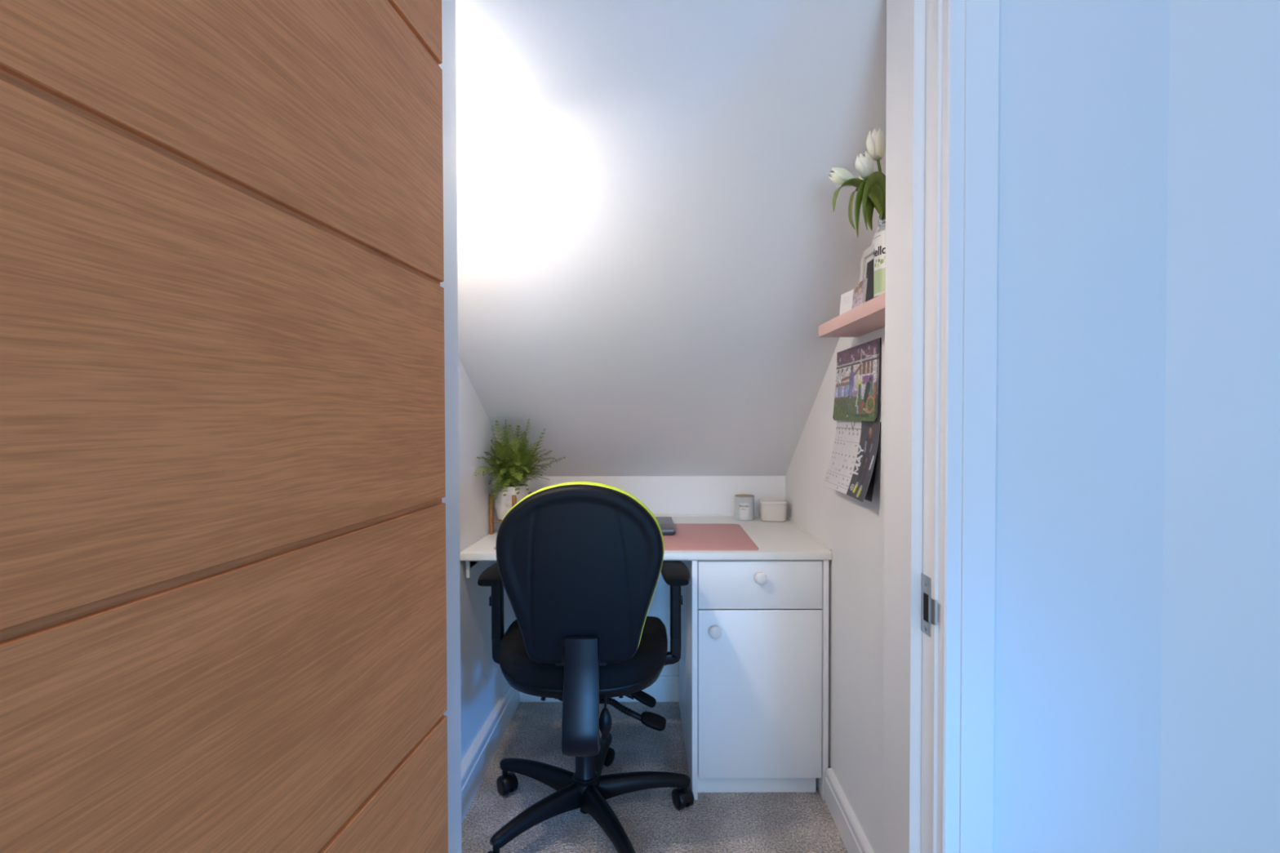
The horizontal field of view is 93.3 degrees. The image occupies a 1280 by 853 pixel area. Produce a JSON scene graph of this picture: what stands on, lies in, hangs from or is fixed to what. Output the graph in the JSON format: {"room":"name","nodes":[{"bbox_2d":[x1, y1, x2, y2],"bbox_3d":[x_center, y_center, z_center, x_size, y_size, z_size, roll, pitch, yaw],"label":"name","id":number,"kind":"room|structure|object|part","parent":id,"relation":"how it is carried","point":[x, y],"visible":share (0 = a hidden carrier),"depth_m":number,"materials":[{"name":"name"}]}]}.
{"room":"hallway","nodes":[
{"label":"hallway","id":0,"kind":"room"},
{"bbox_2d":[457,355,516,761],"bbox_3d":[-0.593,0.061,1.741,0.120,2.100,1.348,0,1,3],"label":"wall","id":1,"kind":"structure","parent":0,"point":[483,683],"depth_m":1.92,"materials":[{"name":"white paint"}]},
{"bbox_2d":[461,684,519,822],"bbox_3d":[-0.506,1.052,1.757,0.049,0.118,1.343,0,1,3],"label":"baseboard","id":2,"kind":"structure","parent":1,"relation":"attached to","point":[477,759],"depth_m":1.94,"materials":[{"name":"white paint"}]},
{"bbox_2d":[522,475,785,675],"bbox_3d":[0.031,0.573,2.470,1.380,1.050,0.100,0,1,0],"label":"wall","id":3,"kind":"structure","parent":0,"point":[662,495],"depth_m":2.42,"materials":[{"name":"white paint"}]},
{"bbox_2d":[520,675,679,702],"bbox_3d":[-0.145,1.049,2.420,0.674,0.100,0.016,0,1,0],"label":"baseboard","id":4,"kind":"structure","parent":3,"relation":"attached to","point":[665,688],"depth_m":2.41,"materials":[{"name":"white paint"}]},
{"bbox_2d":[461,702,848,852],"bbox_3d":[0.102,1.166,-0.080,3.000,0.050,5.400,0,1,0],"label":"floor","id":5,"kind":"structure","parent":0,"point":[715,822],"depth_m":1.75,"materials":[{"name":"beige carpet"}]},
{"bbox_2d":[477,481,693,852],"bbox_3d":[-0.142,0.620,1.689,0.594,0.982,0.643,0,1,0],"label":"office chair","id":6,"kind":"object","parent":5,"relation":"on","point":[579,565],"visible":1,"depth_m":1.43,"materials":[{"name":"black fabric"}]},
{"bbox_3d":[-0.400,0.507,1.699,0.030,0.170,0.036,0,1,0],"label":"armrest","id":7,"kind":"part","parent":6,"relation":"part of","materials":[{"name":"black plastic"}]},
{"bbox_3d":[-0.267,1.023,1.601,0.294,0.061,0.051,-1,1,-43],"label":"leg","id":8,"kind":"part","parent":6,"relation":"part of","materials":[{"name":"black plastic"}]},
{"bbox_3d":[-0.294,1.020,1.775,0.294,0.061,0.051,0,1,25],"label":"leg","id":9,"kind":"part","parent":6,"relation":"part of","materials":[{"name":"black plastic"}]},
{"bbox_2d":[498,616,667,690],"bbox_3d":[-0.155,0.622,1.711,0.466,0.094,0.435,0,1,0],"label":"seat cushion","id":10,"kind":"object","parent":6,"relation":"on","point":[637,673],"depth_m":1.53,"materials":[{"name":"black fabric"}]},
{"bbox_2d":[502,481,664,648],"bbox_3d":[-0.143,0.358,1.474,0.404,0.450,0.079,0,1,0],"label":"backrest cushion","id":11,"kind":"object","parent":6,"relation":"on","point":[616,615],"depth_m":1.43,"materials":[{"name":"black fabric"}]},
{"bbox_3d":[-0.133,1.019,1.862,0.051,0.061,0.294,0,1,7],"label":"leg","id":12,"kind":"part","parent":6,"relation":"part of","materials":[{"name":"black plastic"}]},
{"bbox_3d":[-0.087,0.743,1.513,0.034,0.077,0.034,0,1,0],"label":"pump bulb","id":13,"kind":"part","parent":6,"relation":"part of","materials":[{"name":"black plastic"}]},
{"bbox_3d":[-0.087,1.024,1.567,0.051,0.061,0.294,-1,1,-25],"label":"leg","id":14,"kind":"part","parent":6,"relation":"part of","materials":[{"name":"black plastic"}]},
{"bbox_3d":[-0.051,0.799,1.704,0.140,0.072,0.020,0,1,0],"label":"height lever","id":15,"kind":"part","parent":6,"relation":"part of","materials":[{"name":"black plastic"}]},
{"bbox_3d":[-0.061,0.749,1.713,0.094,0.047,0.011,0,1,0],"label":"tilt lever","id":16,"kind":"part","parent":6,"relation":"part of","materials":[{"name":"black plastic"}]},
{"bbox_3d":[-0.001,1.020,1.736,0.294,0.061,0.051,0,1,-11],"label":"leg","id":17,"kind":"part","parent":6,"relation":"part of","materials":[{"name":"black plastic"}]},
{"bbox_3d":[0.100,0.506,1.699,0.030,0.170,0.036,0,1,0],"label":"armrest","id":18,"kind":"part","parent":6,"relation":"part of","materials":[{"name":"black plastic"}]},
{"bbox_2d":[679,560,828,799],"bbox_3d":[0.356,0.747,2.081,0.404,0.712,0.633,0,1,0],"label":"base cabinet","id":19,"kind":"object","parent":5,"relation":"on","point":[753,662],"visible":0.91,"depth_m":1.79,"materials":[{"name":"white laminate"}]},
{"bbox_2d":[459,514,831,577],"bbox_3d":[0.025,0.401,2.097,1.110,0.088,0.639,0,1,0],"label":"desktop","id":20,"kind":"structure","parent":19,"relation":"on","point":[785,540],"depth_m":1.85,"materials":[{"name":"white wood"}]},
{"bbox_2d":[488,491,532,534],"bbox_3d":[-0.443,0.297,2.078,0.110,0.137,0.110,0,1,24],"label":"plant stand","id":21,"kind":"object","parent":20,"relation":"on","point":[491,521],"visible":0.34,"depth_m":2.05,"materials":[{"name":"brown wood"}]},
{"bbox_3d":[-0.505,0.297,2.055,0.015,0.137,0.015,0,1,-11],"label":"leg","id":22,"kind":"part","parent":21,"relation":"part of","materials":[{"name":"brown wood"}]},
{"bbox_3d":[-0.419,0.298,2.016,0.015,0.137,0.015,-1,1,-34],"label":"leg","id":23,"kind":"part","parent":21,"relation":"part of","materials":[{"name":"brown wood"}]},
{"bbox_2d":[474,419,565,519],"bbox_3d":[-0.432,0.145,2.040,0.336,0.344,0.220,-1,1,-41],"label":"potted fern","id":24,"kind":"object","parent":21,"relation":"on","point":[511,466],"visible":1,"depth_m":2.02,"materials":[{"name":"green plant"}]},
{"bbox_2d":[494,483,527,519],"bbox_3d":[-0.443,0.259,2.078,0.113,0.116,0.113,0,1,0],"label":"pot","id":25,"kind":"object","parent":24,"relation":"attached to","point":[503,504],"depth_m":2.03,"materials":[{"name":"beige ceramic"}]},
{"bbox_2d":[493,524,759,550],"bbox_3d":[-0.039,0.364,2.020,0.800,0.002,0.435,0,1,1],"label":"desk mat","id":26,"kind":"object","parent":20,"relation":"on","point":[686,536],"visible":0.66,"depth_m":1.96,"materials":[{"name":"pink"}]},
{"bbox_2d":[655,516,675,535],"bbox_3d":[-0.069,0.352,2.144,0.376,0.019,0.266,0,1,0],"label":"laptop","id":27,"kind":"object","parent":26,"relation":"on","point":[666,524],"visible":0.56,"depth_m":2.10,"materials":[{"name":"black metal"}]},
{"bbox_2d":[734,494,754,520],"bbox_3d":[0.406,0.313,2.344,0.076,0.091,0.076,0,1,0],"label":"candle tin","id":28,"kind":"object","parent":20,"relation":"on","point":[744,504],"visible":1,"depth_m":2.31,"materials":[{"name":"white metal"}]},
{"bbox_2d":[758,498,787,521],"bbox_3d":[0.510,0.321,2.322,0.104,0.076,0.100,0,1,4],"label":"box","id":29,"kind":"object","parent":20,"relation":"on","point":[770,509],"visible":1,"depth_m":2.28,"materials":[{"name":"beige plastic"}]},
{"bbox_3d":[0.510,0.288,2.321,0.104,0.009,0.100,0,1,4],"label":"lid","id":30,"kind":"part","parent":29,"relation":"part of","materials":[{"name":"white plastic"}]},
{"bbox_3d":[0.162,0.747,2.093,0.016,0.712,0.610,0,1,0],"label":"panel","id":31,"kind":"part","parent":19,"relation":"part of","materials":[{"name":"white laminate"}]},
{"bbox_3d":[0.220,0.603,1.775,0.037,0.037,0.026,0,1,0],"label":"knob","id":32,"kind":"part","parent":19,"relation":"part of","materials":[{"name":"white plastic"}]},
{"bbox_3d":[0.355,0.468,1.795,0.366,0.142,0.019,0,1,0],"label":"drawer","id":33,"kind":"part","parent":19,"relation":"part of","materials":[{"name":"white laminate"}]},
{"bbox_3d":[0.356,0.794,1.800,0.366,0.501,0.019,0,1,0],"label":"cabinet door","id":34,"kind":"part","parent":19,"relation":"part of","materials":[{"name":"white laminate"}]},
{"bbox_3d":[0.354,0.444,1.772,0.037,0.037,0.026,0,1,0],"label":"knob","id":35,"kind":"part","parent":19,"relation":"part of","materials":[{"name":"white"}]},
{"bbox_3d":[0.550,0.746,2.093,0.016,0.712,0.610,0,1,0],"label":"panel","id":36,"kind":"part","parent":19,"relation":"part of","materials":[{"name":"white laminate"}]},
{"bbox_2d":[455,0,886,476],"bbox_3d":[0.009,-0.358,1.754,1.380,1.205,1.540,0,1,0],"label":"ceiling","id":37,"kind":"structure","parent":0,"point":[653,250],"depth_m":1.39,"materials":[{"name":"white paint"}]},
{"bbox_2d":[785,224,884,852],"bbox_3d":[0.624,0.059,1.741,0.120,2.100,1.343,0,1,1],"label":"wall","id":38,"kind":"structure","parent":0,"point":[853,529],"depth_m":1.61,"materials":[{"name":"white paint"}]},
{"bbox_2d":[825,768,874,852],"bbox_3d":[0.549,1.065,1.439,0.019,0.098,0.702,0,1,1],"label":"baseboard","id":39,"kind":"structure","parent":38,"relation":"attached to","point":[855,840],"depth_m":1.62,"materials":[{"name":"white paint"}]},
{"bbox_2d":[817,293,884,337],"bbox_3d":[0.507,-0.239,1.332,0.102,0.029,0.432,0,1,0],"label":"wall shelf","id":40,"kind":"object","parent":38,"relation":"attached to","point":[868,317],"visible":0.52,"depth_m":1.33,"materials":[{"name":"pink wood"}]},
{"bbox_2d":[839,288,853,315],"bbox_3d":[0.479,-0.283,1.400,0.007,0.056,0.068,0,1,-6],"label":"card","id":41,"kind":"object","parent":40,"relation":"on","point":[846,304],"visible":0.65,"depth_m":1.40,"materials":[{"name":"white paper"}]},
{"bbox_2d":[851,278,867,309],"bbox_3d":[0.476,-0.283,1.314,0.010,0.058,0.094,0,1,6],"label":"print","id":42,"kind":"object","parent":40,"relation":"on","point":[860,290],"visible":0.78,"depth_m":1.30,"materials":[{"name":"paper"}]},
{"bbox_2d":[859,243,874,302],"bbox_3d":[0.543,-0.341,1.413,0.024,0.170,0.154,0,1,1],"label":"picture frame","id":43,"kind":"object","parent":40,"relation":"on","point":[867,261],"visible":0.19,"depth_m":1.44,"materials":[{"name":"white"}]},
{"bbox_3d":[0.543,-0.341,1.413,0.012,0.170,0.154,4,1,1],"label":"frame","id":44,"kind":"part","parent":43,"relation":"part of","materials":[{"name":"white"}]},
{"bbox_2d":[865,257,874,302],"bbox_3d":[0.544,-0.340,1.413,0.001,0.107,0.095,4,1,1],"label":"picture","id":45,"kind":"object","parent":43,"relation":"attached to","point":[869,272],"depth_m":1.43},
{"bbox_2d":[873,211,885,297],"bbox_3d":[0.506,-0.337,1.199,0.080,0.169,0.079,0,1,0],"label":"vase","id":46,"kind":"object","parent":40,"relation":"on","point":[879,264],"visible":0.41,"depth_m":1.19,"materials":[{"name":"white glass"}]},
{"bbox_2d":[827,167,884,230],"bbox_3d":[0.434,-0.388,1.196,0.140,0.241,0.061,0,1,-20],"label":"tulip","id":47,"kind":"object","parent":46,"relation":"in","point":[842,177],"visible":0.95,"depth_m":1.18,"materials":[{"name":"green"}]},
{"bbox_2d":[858,171,874,230],"bbox_3d":[0.479,-0.398,1.224,0.061,0.260,0.053,0,1,0],"label":"tulip","id":48,"kind":"object","parent":46,"relation":"in","point":[869,205],"visible":0.07,"depth_m":1.21,"materials":[{"name":"green plant"}]},
{"bbox_2d":[854,151,883,238],"bbox_3d":[0.458,-0.402,1.190,0.114,0.270,0.037,-1,1,-22],"label":"tulip","id":49,"kind":"object","parent":46,"relation":"in","point":[864,162],"visible":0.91,"depth_m":1.17,"materials":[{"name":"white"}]},
{"bbox_2d":[862,127,885,231],"bbox_3d":[0.462,-0.426,1.189,0.099,0.319,0.037,-1,1,-25],"label":"tulip","id":50,"kind":"object","parent":46,"relation":"in","point":[876,140],"visible":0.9,"depth_m":1.18,"materials":[{"name":"green"}]},
{"bbox_3d":[0.487,-0.398,1.202,0.045,0.260,0.012,0,1,-16],"label":"stem","id":51,"kind":"part","parent":50,"relation":"part of","materials":[{"name":"green plant"}]},
{"bbox_2d":[823,337,880,502],"bbox_3d":[0.537,-0.017,1.555,0.043,0.379,0.327,0,1,1],"label":"wall calendar","id":52,"kind":"object","parent":38,"relation":"attached to","point":[851,472],"visible":1,"depth_m":1.52,"materials":[{"name":"paper"}]},
{"bbox_2d":[994,0,1169,852],"bbox_3d":[0.643,-0.078,0.995,0.313,2.400,0.148,0,1,0],"label":"wall","id":53,"kind":"structure","parent":0,"point":[1084,112],"depth_m":0.92,"materials":[{"name":"white paint"}]},
{"bbox_2d":[882,0,942,852],"bbox_3d":[0.460,0.107,0.998,0.054,2.030,0.148,0,1,0],"label":"trim","id":54,"kind":"structure","parent":53,"relation":"attached to","point":[913,105],"depth_m":0.97,"materials":[{"name":"white paint"}]},
{"bbox_2d":[920,573,938,636],"bbox_3d":[0.452,0.281,0.945,0.008,0.092,0.045,0,1,0],"label":"strike plate","id":55,"kind":"object","parent":54,"relation":"attached to","point":[929,606],"visible":1,"depth_m":0.95,"materials":[{"name":"silver metal"}]},
{"bbox_3d":[0.451,0.281,0.953,0.002,0.092,0.030,0,1,0],"label":"plate","id":56,"kind":"part","parent":55,"relation":"part of","materials":[{"name":"silver metal"}]},
{"bbox_2d":[937,0,1001,852],"bbox_3d":[0.497,0.083,0.913,0.080,2.080,0.021,0,1,0],"label":"trim","id":57,"kind":"structure","parent":53,"relation":"attached to","point":[971,28],"depth_m":0.90,"materials":[{"name":"white paint"}]},
{"bbox_2d":[1159,0,1279,852],"bbox_3d":[1.125,-0.078,0.909,0.710,2.400,0.145,0,1,15],"label":"wall","id":58,"kind":"structure","parent":0,"point":[1220,762],"depth_m":0.90,"materials":[{"name":"white paint"}]},
{"bbox_3d":[-0.813,-0.075,0.995,0.875,2.400,0.149,0,1,0],"label":"wall","id":59,"kind":"structure","parent":0,"visible":0},
{"bbox_2d":[0,0,448,852],"bbox_3d":[-0.366,0.132,0.552,0.040,1.982,0.762,0,1,7],"label":"door","id":60,"kind":"structure","parent":59,"relation":"in","point":[223,580],"depth_m":0.51,"materials":[{"name":"brown wood"}]},
{"bbox_2d":[438,0,462,852],"bbox_3d":[-0.348,0.109,0.998,0.054,2.030,0.148,0,1,0],"label":"trim","id":61,"kind":"structure","parent":59,"relation":"attached to","point":[448,66],"depth_m":1.03,"materials":[{"name":"white paint"}]}
]}

